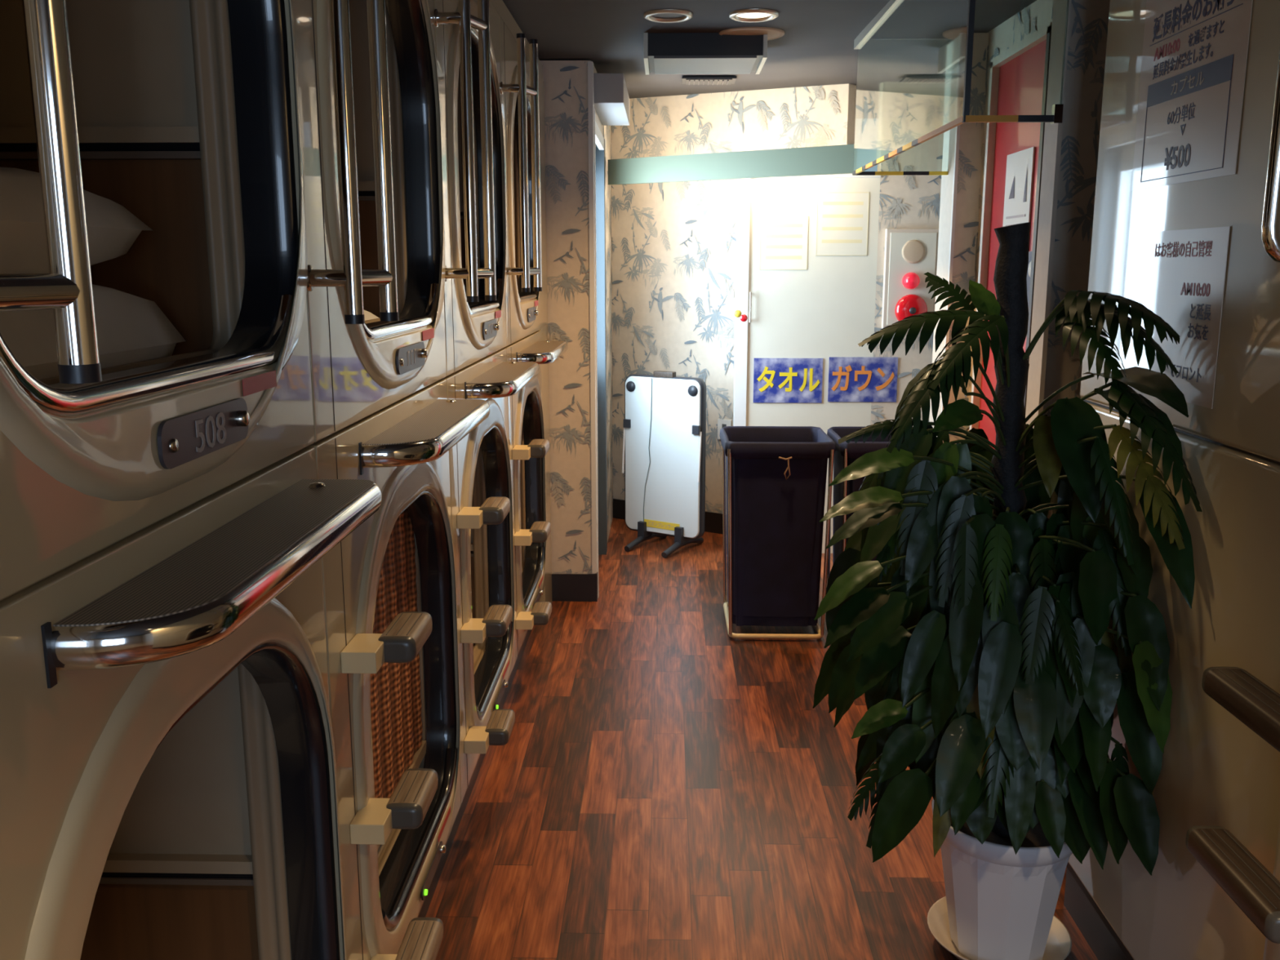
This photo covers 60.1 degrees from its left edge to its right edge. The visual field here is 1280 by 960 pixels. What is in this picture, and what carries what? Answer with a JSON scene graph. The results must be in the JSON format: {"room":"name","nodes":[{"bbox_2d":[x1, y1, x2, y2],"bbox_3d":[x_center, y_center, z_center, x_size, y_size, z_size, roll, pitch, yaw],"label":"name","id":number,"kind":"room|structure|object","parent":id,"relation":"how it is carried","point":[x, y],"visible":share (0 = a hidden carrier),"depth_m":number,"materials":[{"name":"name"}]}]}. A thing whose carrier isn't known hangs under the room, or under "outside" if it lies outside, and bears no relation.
{"room":"capsule hotel corridor","nodes":[
{"label":"capsule hotel corridor","id":0,"kind":"room"},
{"bbox_2d":[540,60,591,573],"bbox_3d":[-1.296,-0.647,5.194,2.156,2.496,0.061,0,11,1],"label":"wall pillar","id":1,"kind":"structure","parent":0,"point":[566,82],"depth_m":5.12,"materials":[{"name":"beige paper"}]},
{"bbox_2d":[551,571,597,601],"bbox_3d":[-0.350,0.514,5.408,0.288,0.135,0.097,0,11,1],"label":"baseboard","id":2,"kind":"structure","parent":1,"relation":"attached to","point":[565,587],"depth_m":5.36,"materials":[{"name":"black"}]},
{"bbox_2d":[593,65,613,541],"bbox_3d":[-0.244,-0.890,6.174,0.112,2.600,1.955,0,11,1],"label":"wall","id":3,"kind":"structure","parent":0,"point":[607,133],"depth_m":6.55,"materials":[{"name":"beige paper"}]},
{"bbox_2d":[488,0,542,79],"bbox_3d":[-0.586,-1.331,2.471,0.196,0.063,4.928,0,11,1],"label":"trim","id":4,"kind":"structure","parent":3,"relation":"attached to","point":[500,6],"depth_m":3.88,"materials":[{"name":"beige plastic"}]},
{"bbox_2d":[538,74,552,604],"bbox_3d":[-0.679,-0.563,5.003,0.498,2.405,0.298,0,11,1],"label":"trim","id":5,"kind":"structure","parent":3,"relation":"attached to","point":[547,591],"depth_m":5.00,"materials":[{"name":"beige plastic"}]},
{"bbox_2d":[587,61,599,598],"bbox_3d":[-0.218,-0.641,5.180,0.026,2.490,0.089,0,11,1],"label":"trim","id":6,"kind":"structure","parent":3,"relation":"attached to","point":[591,109],"depth_m":5.13,"materials":[{"name":"white paint"}]},
{"bbox_2d":[595,120,607,554],"bbox_3d":[-0.240,-0.621,5.681,0.085,2.260,0.885,0,11,1],"label":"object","id":7,"kind":"structure","parent":3,"relation":"attached to","point":[599,139],"depth_m":6.01,"materials":[{"name":"grey paint"}]},
{"bbox_2d":[593,72,629,125],"bbox_3d":[-0.136,-1.850,5.402,0.144,0.130,0.820,0,11,1],"label":"housing","id":8,"kind":"object","parent":3,"relation":"attached to","point":[611,99],"visible":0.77,"depth_m":5.01,"materials":[{"name":"grey"}]},
{"bbox_2d":[607,144,853,185],"bbox_3d":[0.466,-1.634,5.768,1.452,0.134,0.135,7,13,33],"label":"fascia","id":9,"kind":"object","parent":3,"relation":"attached to","point":[830,159],"visible":0.95,"depth_m":5.67,"materials":[{"name":"green"}]},
{"bbox_2d":[502,0,889,98],"bbox_3d":[-0.126,-1.556,2.809,4.800,0.310,10.700,0,11,1],"label":"ceiling","id":10,"kind":"structure","parent":0,"point":[816,46],"depth_m":4.28,"materials":[{"name":"grey paint"}]},
{"bbox_2d":[643,8,693,22],"bbox_3d":[0.101,-1.657,3.946,0.176,0.015,0.176,0,11,1],"label":"recessed light","id":11,"kind":"object","parent":10,"relation":"in","point":[663,15],"visible":1,"depth_m":3.95,"materials":[{"name":"silver metal"}]},
{"bbox_2d":[644,32,767,75],"bbox_3d":[0.259,-1.725,4.479,0.480,0.095,0.380,0,11,1],"label":"ceiling fixture","id":12,"kind":"object","parent":10,"relation":"attached to","point":[664,53],"visible":0.95,"depth_m":4.31,"materials":[{"name":"black metal"}]},
{"bbox_2d":[653,55,756,74],"bbox_3d":[0.259,-1.683,4.484,0.400,0.010,0.365,0,11,1],"label":"diffuser","id":13,"kind":"object","parent":12,"relation":"attached to","point":[663,64],"depth_m":4.45,"materials":[{"name":"grey plastic"}]},
{"bbox_2d":[681,75,736,84],"bbox_3d":[0.346,-2.011,5.572,0.270,0.018,0.170,0,11,1],"label":"ceiling vent","id":14,"kind":"object","parent":10,"relation":"in","point":[722,80],"visible":1,"depth_m":5.52,"materials":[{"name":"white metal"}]},
{"bbox_2d":[719,26,784,40],"bbox_3d":[0.434,-1.733,4.300,0.256,0.010,0.256,0,11,1],"label":"ceiling speaker","id":15,"kind":"object","parent":10,"relation":"attached to","point":[772,33],"visible":0.76,"depth_m":4.24,"materials":[{"name":"beige"}]},
{"bbox_2d":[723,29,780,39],"bbox_3d":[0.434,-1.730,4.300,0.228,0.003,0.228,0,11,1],"label":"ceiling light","id":16,"kind":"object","parent":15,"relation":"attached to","point":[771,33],"depth_m":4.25,"materials":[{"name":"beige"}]},
{"bbox_2d":[728,8,778,22],"bbox_3d":[0.405,-1.655,3.938,0.176,0.015,0.176,0,11,1],"label":"recessed light","id":17,"kind":"object","parent":10,"relation":"in","point":[744,15],"visible":1,"depth_m":3.94,"materials":[{"name":"silver metal"}]},
{"bbox_2d":[852,0,1069,175],"bbox_3d":[1.084,-1.337,3.626,0.492,0.531,1.742,0,11,1],"label":"glass panel","id":18,"kind":"object","parent":10,"relation":"hanging from","point":[926,68],"visible":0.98,"depth_m":3.04,"materials":[{"name":"clear glass"}]},
{"bbox_2d":[610,83,856,513],"bbox_3d":[0.469,-0.976,6.568,1.600,2.620,0.126,7,13,33],"label":"wall","id":19,"kind":"structure","parent":0,"point":[673,244],"depth_m":6.56,"materials":[{"name":"beige paper"}]},
{"bbox_2d":[613,498,723,533],"bbox_3d":[0.180,0.227,6.918,0.890,0.125,0.012,7,13,33],"label":"baseboard","id":20,"kind":"structure","parent":19,"relation":"attached to","point":[713,522],"depth_m":6.76,"materials":[{"name":"black"}]},
{"bbox_2d":[717,418,732,439],"bbox_3d":[0.505,-0.299,6.597,0.090,0.120,0.014,7,13,33],"label":"wall outlet","id":21,"kind":"object","parent":19,"relation":"attached to","point":[721,423],"visible":0.57,"depth_m":6.59,"materials":[{"name":"white paint"}]},
{"bbox_2d":[425,517,1097,959],"bbox_3d":[-0.126,1.020,3.309,4.800,0.060,10.700,0,11,1],"label":"floor","id":22,"kind":"structure","parent":0,"point":[665,784],"depth_m":3.34,"materials":[{"name":"laminate"}]},
{"bbox_2d":[417,629,531,917],"bbox_3d":[-1.161,0.995,2.844,1.250,0.167,4.748,0,11,1],"label":"baseboard","id":23,"kind":"structure","parent":22,"relation":"on","point":[436,877],"depth_m":3.25,"materials":[{"name":"black"}]},
{"bbox_2d":[0,446,346,959],"bbox_3d":[-1.181,0.609,1.342,1.378,1.151,1.045,0,11,1],"label":"capsule","id":24,"kind":"object","parent":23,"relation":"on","point":[185,806],"visible":0.72,"depth_m":1.69,"materials":[{"name":"beige plastic"}]},
{"bbox_2d":[0,0,314,600],"bbox_3d":[-1.181,-0.488,1.130,1.377,1.074,1.045,0,11,1],"label":"capsule","id":25,"kind":"object","parent":24,"relation":"on","point":[188,111],"visible":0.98,"depth_m":1.59,"materials":[{"name":"beige plastic"}]},
{"bbox_2d":[0,0,102,383],"bbox_3d":[-0.464,-0.470,0.709,0.166,0.829,0.077,-10,15,-42],"label":"handrail","id":26,"kind":"object","parent":25,"relation":"attached to","point":[67,290],"visible":1,"depth_m":0.81,"materials":[{"name":"silver metal"}]},
{"bbox_2d":[0,284,185,379],"bbox_3d":[-1.002,-0.123,1.193,0.680,0.196,0.820,0,11,1],"label":"pillow","id":27,"kind":"object","parent":25,"relation":"in","point":[131,328],"visible":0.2,"depth_m":1.39,"materials":[{"name":"white fabric"}]},
{"bbox_2d":[0,167,152,273],"bbox_3d":[-1.012,-0.271,1.144,0.640,0.182,0.840,0,11,1],"label":"pillow","id":28,"kind":"object","parent":27,"relation":"on","point":[113,229],"visible":0.56,"depth_m":1.29,"materials":[{"name":"white fabric"}]},
{"bbox_2d":[40,479,382,688],"bbox_3d":[-0.455,0.089,1.327,0.130,0.058,0.717,0,11,1],"label":"shelf","id":29,"kind":"object","parent":24,"relation":"attached to","point":[194,598],"visible":1,"depth_m":1.13,"materials":[{"name":"silver metal"}]},
{"bbox_2d":[308,378,460,959],"bbox_3d":[-1.155,0.409,2.373,1.378,1.151,1.045,0,11,1],"label":"capsule","id":30,"kind":"object","parent":23,"relation":"on","point":[395,719],"visible":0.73,"depth_m":2.43,"materials":[{"name":"beige plastic"}]},
{"bbox_2d":[292,0,446,442],"bbox_3d":[-1.156,-0.688,2.160,1.377,1.074,1.045,0,11,1],"label":"capsule","id":31,"kind":"object","parent":30,"relation":"on","point":[358,371],"visible":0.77,"depth_m":2.46,"materials":[{"name":"beige plastic"}]},
{"bbox_2d":[306,0,399,324],"bbox_3d":[-0.441,-0.653,1.653,0.166,0.829,0.077,-10,15,-42],"label":"handrail","id":32,"kind":"object","parent":31,"relation":"attached to","point":[352,277],"visible":0.91,"depth_m":1.69,"materials":[{"name":"silver metal"}]},
{"bbox_2d":[364,310,379,320],"bbox_3d":[-0.841,-0.340,2.421,0.440,0.155,0.460,0,11,1],"label":"pillow","id":33,"kind":"object","parent":31,"relation":"in","point":[367,315],"visible":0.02,"depth_m":2.56,"materials":[{"name":"white fabric"}]},
{"bbox_2d":[340,611,432,673],"bbox_3d":[-0.447,0.288,1.975,0.113,0.049,0.220,0,11,1],"label":"step","id":34,"kind":"structure","parent":30,"relation":"attached to","point":[404,637],"depth_m":1.92,"materials":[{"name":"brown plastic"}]},
{"bbox_2d":[350,768,438,844],"bbox_3d":[-0.447,0.597,2.035,0.113,0.049,0.220,0,11,1],"label":"step","id":35,"kind":"structure","parent":30,"relation":"attached to","point":[407,806],"depth_m":1.98,"materials":[{"name":"brown plastic"}]},
{"bbox_2d":[370,917,444,959],"bbox_3d":[-0.447,0.908,2.095,0.113,0.049,0.220,0,11,1],"label":"step","id":36,"kind":"structure","parent":30,"relation":"attached to","point":[422,940],"depth_m":2.12,"materials":[{"name":"brown plastic"}]},
{"bbox_2d":[358,399,489,475],"bbox_3d":[-0.430,-0.105,2.328,0.130,0.058,0.717,0,11,1],"label":"shelf","id":37,"kind":"object","parent":30,"relation":"attached to","point":[427,434],"visible":1,"depth_m":2.13,"materials":[{"name":"silver metal"}]},
{"bbox_2d":[424,888,427,895],"bbox_3d":[-0.474,0.915,2.454,0.006,0.014,0.014,0,11,1],"label":"lamp","id":38,"kind":"object","parent":30,"relation":"attached to","point":[425,890],"depth_m":2.45,"materials":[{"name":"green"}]},
{"bbox_2d":[443,348,514,804],"bbox_3d":[-1.130,0.209,3.403,1.378,1.151,1.045,0,11,1],"label":"capsule","id":39,"kind":"object","parent":23,"relation":"on","point":[480,468],"visible":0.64,"depth_m":3.60,"materials":[{"name":"beige plastic"}]},
{"bbox_2d":[434,0,506,376],"bbox_3d":[-1.131,-0.888,3.191,1.377,1.074,1.045,0,11,1],"label":"capsule","id":40,"kind":"object","parent":39,"relation":"on","point":[473,331],"visible":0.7,"depth_m":3.15,"materials":[{"name":"beige plastic"}]},
{"bbox_2d":[434,0,496,302],"bbox_3d":[-0.415,-0.853,2.683,0.166,0.829,0.077,-10,15,-42],"label":"handrail","id":41,"kind":"object","parent":40,"relation":"attached to","point":[465,20],"visible":0.91,"depth_m":2.70,"materials":[{"name":"silver metal"}]},
{"bbox_2d":[456,496,510,528],"bbox_3d":[-0.421,0.088,3.006,0.113,0.049,0.220,0,11,1],"label":"step","id":42,"kind":"structure","parent":39,"relation":"attached to","point":[494,510],"depth_m":2.95,"materials":[{"name":"brown"}]},
{"bbox_2d":[460,604,512,643],"bbox_3d":[-0.421,0.397,3.066,0.113,0.049,0.220,0,11,1],"label":"step","id":43,"kind":"structure","parent":39,"relation":"attached to","point":[496,620],"depth_m":3.01,"materials":[{"name":"brown plastic"}]},
{"bbox_2d":[463,708,515,753],"bbox_3d":[-0.421,0.708,3.126,0.113,0.049,0.220,0,11,1],"label":"step","id":44,"kind":"structure","parent":39,"relation":"attached to","point":[498,730],"depth_m":3.07,"materials":[{"name":"brown plastic"}]},
{"bbox_2d":[464,361,539,399],"bbox_3d":[-0.405,-0.305,3.358,0.130,0.058,0.717,0,11,1],"label":"shelf","id":45,"kind":"object","parent":39,"relation":"attached to","point":[506,379],"visible":0.99,"depth_m":3.13,"materials":[{"name":"silver metal"}]},
{"bbox_2d":[502,330,546,666],"bbox_3d":[-1.105,0.010,4.434,1.378,1.151,1.045,0,11,1],"label":"capsule","id":46,"kind":"object","parent":23,"relation":"on","point":[525,407],"visible":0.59,"depth_m":4.71,"materials":[{"name":"beige plastic"}]},
{"bbox_2d":[498,15,541,346],"bbox_3d":[-1.106,-1.087,4.221,1.377,1.074,1.045,0,11,1],"label":"capsule","id":47,"kind":"object","parent":46,"relation":"on","point":[522,308],"visible":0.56,"depth_m":3.96,"materials":[{"name":"beige plastic"}]},
{"bbox_2d":[500,33,542,292],"bbox_3d":[-0.390,-1.053,3.714,0.166,0.829,0.077,-10,15,-42],"label":"handrail","id":48,"kind":"object","parent":47,"relation":"attached to","point":[521,87],"visible":0.91,"depth_m":3.71,"materials":[{"name":"silver metal"}]},
{"bbox_2d":[511,439,549,459],"bbox_3d":[-0.396,-0.112,4.036,0.113,0.049,0.220,0,11,1],"label":"step","id":49,"kind":"structure","parent":46,"relation":"attached to","point":[536,448],"depth_m":3.98,"materials":[{"name":"brown"}]},
{"bbox_2d":[513,520,551,546],"bbox_3d":[-0.396,0.197,4.096,0.113,0.049,0.220,0,11,1],"label":"step","id":50,"kind":"structure","parent":46,"relation":"attached to","point":[540,531],"depth_m":4.04,"materials":[{"name":"brown"}]},
{"bbox_2d":[515,601,551,629],"bbox_3d":[-0.396,0.508,4.157,0.113,0.049,0.220,0,11,1],"label":"step","id":51,"kind":"structure","parent":46,"relation":"attached to","point":[540,613],"depth_m":4.10,"materials":[{"name":"brown plastic"}]},
{"bbox_2d":[516,340,567,364],"bbox_3d":[-0.380,-0.505,4.389,0.130,0.058,0.717,0,11,1],"label":"shelf","id":52,"kind":"object","parent":46,"relation":"attached to","point":[545,352],"visible":0.84,"depth_m":4.16,"materials":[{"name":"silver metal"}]},
{"bbox_2d":[622,370,706,558],"bbox_3d":[0.138,-0.111,6.306,0.520,1.020,0.417,7,13,33],"label":"press","id":53,"kind":"object","parent":22,"relation":"on","point":[664,420],"visible":1,"depth_m":6.26,"materials":[{"name":"grey plastic"}]},
{"bbox_2d":[719,426,835,639],"bbox_3d":[0.597,0.222,4.943,0.474,0.864,0.507,0,11,1],"label":"laundry hamper","id":54,"kind":"object","parent":22,"relation":"on","point":[773,507],"visible":0.99,"depth_m":4.75,"materials":[{"name":"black fabric"}]},
{"bbox_2d":[826,426,912,583],"bbox_3d":[1.072,0.222,4.942,0.444,0.864,0.487,0,11,1],"label":"laundry hamper","id":55,"kind":"object","parent":22,"relation":"on","point":[846,454],"visible":0.18,"depth_m":4.84,"materials":[{"name":"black fabric"}]},
{"bbox_2d":[927,896,1071,959],"bbox_3d":[0.853,1.094,2.636,0.328,0.052,0.328,0,11,1],"label":"saucer","id":56,"kind":"object","parent":22,"relation":"on","point":[1059,943],"visible":0.38,"depth_m":2.64,"materials":[{"name":"beige ceramic"}]},
{"bbox_2d":[812,222,1202,959],"bbox_3d":[0.694,0.292,2.446,0.667,1.679,0.889,0,11,1],"label":"potted plant","id":57,"kind":"object","parent":22,"relation":"on","point":[978,642],"visible":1,"depth_m":2.24,"materials":[{"name":"green plant"}]},
{"bbox_2d":[1063,0,1279,959],"bbox_3d":[1.460,0.175,1.180,1.074,2.410,2.920,0,11,1],"label":"wall","id":58,"kind":"structure","parent":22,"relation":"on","point":[1216,771],"depth_m":1.96,"materials":[{"name":"white paint"}]},
{"bbox_2d":[1121,226,1230,408],"bbox_3d":[1.020,-0.320,2.132,0.002,0.316,0.405,0,11,1],"label":"notice","id":59,"kind":"object","parent":58,"relation":"attached to","point":[1179,276],"visible":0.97,"depth_m":2.06,"materials":[{"name":"beige paper"}]},
{"bbox_2d":[1131,0,1253,191],"bbox_3d":[1.020,-0.752,2.061,0.003,0.385,0.430,0,11,1],"label":"notice","id":60,"kind":"object","parent":58,"relation":"attached to","point":[1194,55],"visible":1,"depth_m":2.05,"materials":[{"name":"beige paper"}]},
{"bbox_2d":[1186,825,1279,943],"bbox_3d":[0.950,0.619,1.668,0.113,0.049,0.325,0,11,1],"label":"handrail","id":61,"kind":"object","parent":58,"relation":"attached to","point":[1251,886],"depth_m":1.68,"materials":[{"name":"brown wood"}]},
{"bbox_2d":[1201,666,1279,751],"bbox_3d":[0.950,0.349,1.616,0.113,0.049,0.325,0,11,1],"label":"handrail","id":62,"kind":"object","parent":58,"relation":"attached to","point":[1245,696],"depth_m":1.66,"materials":[{"name":"brown wood"}]},
{"bbox_2d":[870,175,941,426],"bbox_3d":[1.688,-0.847,6.058,0.820,2.560,0.106,0,11,1],"label":"wall","id":63,"kind":"structure","parent":0,"point":[905,202],"depth_m":5.92,"materials":[{"name":"beige paper"}]},
{"bbox_2d":[733,310,741,317],"bbox_3d":[0.532,-0.905,6.014,0.040,0.040,0.001,0,11,1],"label":"round sticker","id":64,"kind":"object","parent":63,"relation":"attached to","point":[737,313],"visible":1,"depth_m":6.01,"materials":[{"name":"yellow"}]},
{"bbox_2d":[740,314,747,321],"bbox_3d":[0.565,-0.882,6.018,0.040,0.040,0.001,0,11,1],"label":"round sticker","id":65,"kind":"object","parent":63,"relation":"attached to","point":[744,317],"visible":1,"depth_m":6.02,"materials":[{"name":"red plastic"}]},
{"bbox_2d":[733,173,880,426],"bbox_3d":[0.900,-0.614,6.104,0.755,2.085,0.082,0,11,1],"label":"trim","id":66,"kind":"structure","parent":63,"relation":"attached to","point":[743,205],"depth_m":5.98,"materials":[{"name":"white paint"}]},
{"bbox_2d":[746,177,879,553],"bbox_3d":[0.932,-0.597,6.084,0.690,2.060,0.086,0,11,1],"label":"door","id":67,"kind":"structure","parent":63,"relation":"in","point":[824,310],"depth_m":6.01,"materials":[{"name":"white paint"}]},
{"bbox_2d":[760,216,808,269],"bbox_3d":[0.774,-1.274,5.947,0.255,0.280,0.002,0,11,1],"label":"notice","id":68,"kind":"object","parent":67,"relation":"attached to","point":[784,240],"visible":1,"depth_m":5.95,"materials":[{"name":"beige paper"}]},
{"bbox_2d":[753,358,822,403],"bbox_3d":[0.814,-0.547,6.085,0.377,0.246,0.005,0,11,1],"label":"sign","id":69,"kind":"object","parent":67,"relation":"attached to","point":[775,380],"visible":1,"depth_m":6.08,"materials":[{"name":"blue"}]},
{"bbox_2d":[815,192,869,255],"bbox_3d":[1.084,-1.370,5.921,0.275,0.330,0.002,0,11,1],"label":"notice","id":70,"kind":"object","parent":67,"relation":"attached to","point":[842,218],"visible":1,"depth_m":5.92,"materials":[{"name":"beige paper"}]},
{"bbox_2d":[827,356,897,401],"bbox_3d":[1.224,-0.551,6.074,0.375,0.246,0.005,0,11,1],"label":"sign","id":71,"kind":"object","parent":67,"relation":"attached to","point":[851,379],"visible":1,"depth_m":6.07,"materials":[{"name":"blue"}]},
{"bbox_2d":[881,228,938,328],"bbox_3d":[1.457,-1.075,5.918,0.290,0.530,0.104,0,11,1],"label":"fire alarm box","id":72,"kind":"object","parent":63,"relation":"attached to","point":[909,254],"visible":0.79,"depth_m":5.92,"materials":[{"name":"white metal"}]},
{"bbox_2d":[928,122,983,444],"bbox_3d":[1.330,-0.531,4.628,0.165,2.485,0.250,0,11,1],"label":"wall pier","id":73,"kind":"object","parent":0,"point":[960,190],"visible":0.23,"depth_m":4.43,"materials":[{"name":"white paint"}]},
{"bbox_2d":[964,122,986,435],"bbox_3d":[1.382,-0.402,3.923,0.106,2.500,1.680,0,11,1],"label":"wall","id":74,"kind":"structure","parent":0,"point":[983,151],"depth_m":4.39,"materials":[{"name":"beige paper"}]},
{"bbox_2d":[968,122,1044,430],"bbox_3d":[1.348,-0.372,4.108,0.042,2.370,0.670,0,11,1],"label":"trim","id":75,"kind":"structure","parent":74,"relation":"attached to","point":[991,126],"depth_m":4.26,"materials":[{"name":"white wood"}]},
{"bbox_2d":[977,122,1040,449],"bbox_3d":[1.372,-0.357,4.110,0.035,2.340,0.610,0,11,1],"label":"door","id":76,"kind":"structure","parent":74,"relation":"in","point":[1011,138],"depth_m":4.18,"materials":[{"name":"red paint"}]},
{"bbox_2d":[1002,146,1035,244],"bbox_3d":[1.348,-0.920,3.966,0.008,0.500,0.300,0,11,1],"label":"notice sheet","id":77,"kind":"object","parent":76,"relation":"attached to","point":[1020,164],"visible":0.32,"depth_m":3.92,"materials":[{"name":"beige paper"}]},
{"bbox_2d":[1026,251,1031,306],"bbox_3d":[1.344,-0.689,3.797,0.008,0.190,0.100,0,11,1],"label":"door sign","id":78,"kind":"object","parent":76,"relation":"attached to","point":[1028,272],"visible":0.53,"depth_m":3.82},
{"bbox_2d":[1025,0,1110,519],"bbox_3d":[1.379,-0.208,3.041,0.588,2.455,0.126,0,11,1],"label":"wall","id":79,"kind":"structure","parent":0,"point":[1089,19],"depth_m":2.89,"materials":[{"name":"paint"}]},
{"bbox_2d":[1035,0,1071,417],"bbox_3d":[1.080,-0.195,2.985,0.012,2.450,0.015,0,11,1],"label":"trim","id":80,"kind":"structure","parent":79,"relation":"attached to","point":[1059,130],"depth_m":2.89,"materials":[{"name":"grey metal"}]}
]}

